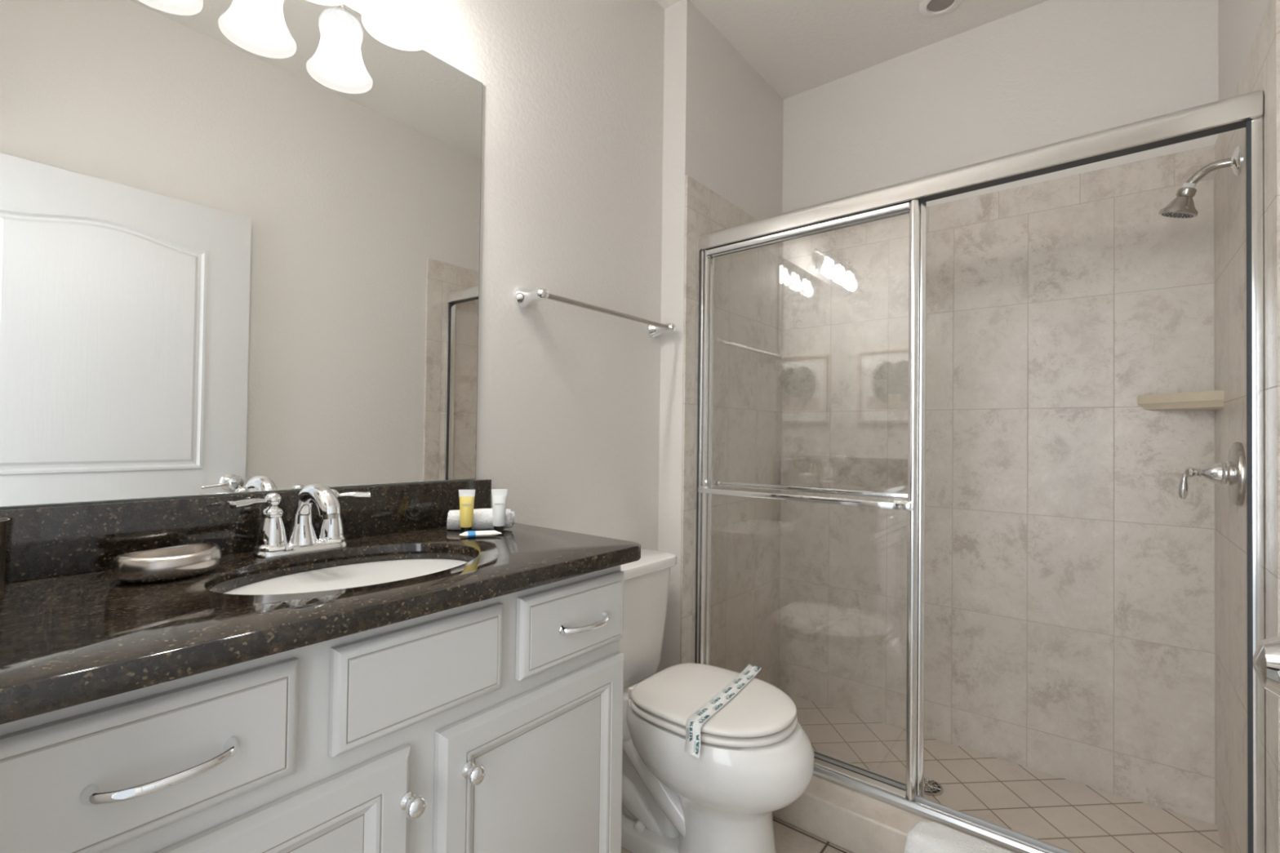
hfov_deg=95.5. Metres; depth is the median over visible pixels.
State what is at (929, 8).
recessed light
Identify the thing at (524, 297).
towel bar
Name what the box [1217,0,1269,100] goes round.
wall
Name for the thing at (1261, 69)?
wall tile
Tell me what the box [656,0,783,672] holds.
wall
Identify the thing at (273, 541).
faucet
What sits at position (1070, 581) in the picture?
wall tile
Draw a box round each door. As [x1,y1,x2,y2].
[694,89,1265,852]
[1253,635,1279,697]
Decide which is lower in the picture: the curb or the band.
the curb
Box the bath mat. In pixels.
[904,821,1015,852]
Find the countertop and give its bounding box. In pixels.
[0,479,640,724]
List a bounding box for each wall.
[0,0,664,672]
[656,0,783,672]
[782,0,1218,213]
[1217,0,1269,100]
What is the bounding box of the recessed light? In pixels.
[919,0,962,17]
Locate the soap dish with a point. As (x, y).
(181, 562)
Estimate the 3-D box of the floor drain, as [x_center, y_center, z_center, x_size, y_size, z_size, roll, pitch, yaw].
[0.944,1.183,1.915,0.100,0.006,0.100,0,-1,39]
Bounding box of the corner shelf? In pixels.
[1137,390,1224,410]
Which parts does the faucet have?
lever, handle, plate, spout, handle, lever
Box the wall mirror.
[0,0,482,507]
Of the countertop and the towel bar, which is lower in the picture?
the countertop
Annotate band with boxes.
[684,663,761,758]
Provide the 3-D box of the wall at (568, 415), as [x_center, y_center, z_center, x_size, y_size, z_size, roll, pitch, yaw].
[-0.545,-0.186,1.418,0.120,2.700,1.830,0,-1,39]
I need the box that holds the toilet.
[619,548,813,852]
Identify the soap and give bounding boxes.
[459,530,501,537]
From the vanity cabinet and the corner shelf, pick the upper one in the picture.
the corner shelf
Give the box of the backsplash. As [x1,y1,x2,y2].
[0,479,491,582]
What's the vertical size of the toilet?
0.774 m
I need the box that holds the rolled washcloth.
[446,508,515,529]
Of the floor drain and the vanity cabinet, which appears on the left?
the vanity cabinet
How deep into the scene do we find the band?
1.46 m
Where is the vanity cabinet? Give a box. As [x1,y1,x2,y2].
[0,559,623,852]
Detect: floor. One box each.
[621,817,852,852]
[786,693,1224,852]
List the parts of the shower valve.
lever, handle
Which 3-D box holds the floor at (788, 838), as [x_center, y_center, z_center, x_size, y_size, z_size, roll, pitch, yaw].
[0.074,1.194,0.877,1.724,0.060,1.810,0,-1,39]
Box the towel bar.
[513,287,675,338]
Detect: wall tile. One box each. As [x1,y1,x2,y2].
[680,174,782,688]
[778,144,1216,824]
[1214,0,1279,852]
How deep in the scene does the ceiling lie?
2.21 m
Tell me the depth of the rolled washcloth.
1.32 m
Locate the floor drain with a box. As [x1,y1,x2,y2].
[924,777,943,795]
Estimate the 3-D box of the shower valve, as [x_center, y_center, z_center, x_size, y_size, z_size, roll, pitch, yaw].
[1.440,0.117,1.472,0.114,0.158,0.158,0,-1,39]
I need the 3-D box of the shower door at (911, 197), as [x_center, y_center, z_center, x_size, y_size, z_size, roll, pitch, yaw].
[0.762,0.175,1.660,1.406,1.790,0.096,0,-1,39]
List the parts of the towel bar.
post, post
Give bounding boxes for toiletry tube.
[458,489,475,533]
[491,488,507,532]
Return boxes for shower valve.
[1177,441,1246,506]
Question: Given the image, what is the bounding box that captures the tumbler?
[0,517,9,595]
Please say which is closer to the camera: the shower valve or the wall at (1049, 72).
the shower valve
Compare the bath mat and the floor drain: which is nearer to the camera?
the bath mat
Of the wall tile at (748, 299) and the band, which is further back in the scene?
the wall tile at (748, 299)
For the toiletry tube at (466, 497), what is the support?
on the countertop
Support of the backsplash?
attached to the wall at (568, 415)
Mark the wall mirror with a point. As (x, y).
(239, 240)
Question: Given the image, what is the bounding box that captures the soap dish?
[111,542,222,583]
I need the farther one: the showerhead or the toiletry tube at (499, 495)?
the showerhead
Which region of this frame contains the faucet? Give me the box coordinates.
[228,483,371,558]
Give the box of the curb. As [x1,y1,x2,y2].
[773,774,1004,852]
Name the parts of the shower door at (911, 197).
rail, rail, rail, rail, header rail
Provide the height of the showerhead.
0.148 m
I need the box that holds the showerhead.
[1158,145,1242,217]
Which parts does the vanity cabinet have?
drawer, pull handle, cabinet door, knob, false drawer, knob, cabinet door, drawer, pull handle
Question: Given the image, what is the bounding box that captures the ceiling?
[655,0,1048,99]
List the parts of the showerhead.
arm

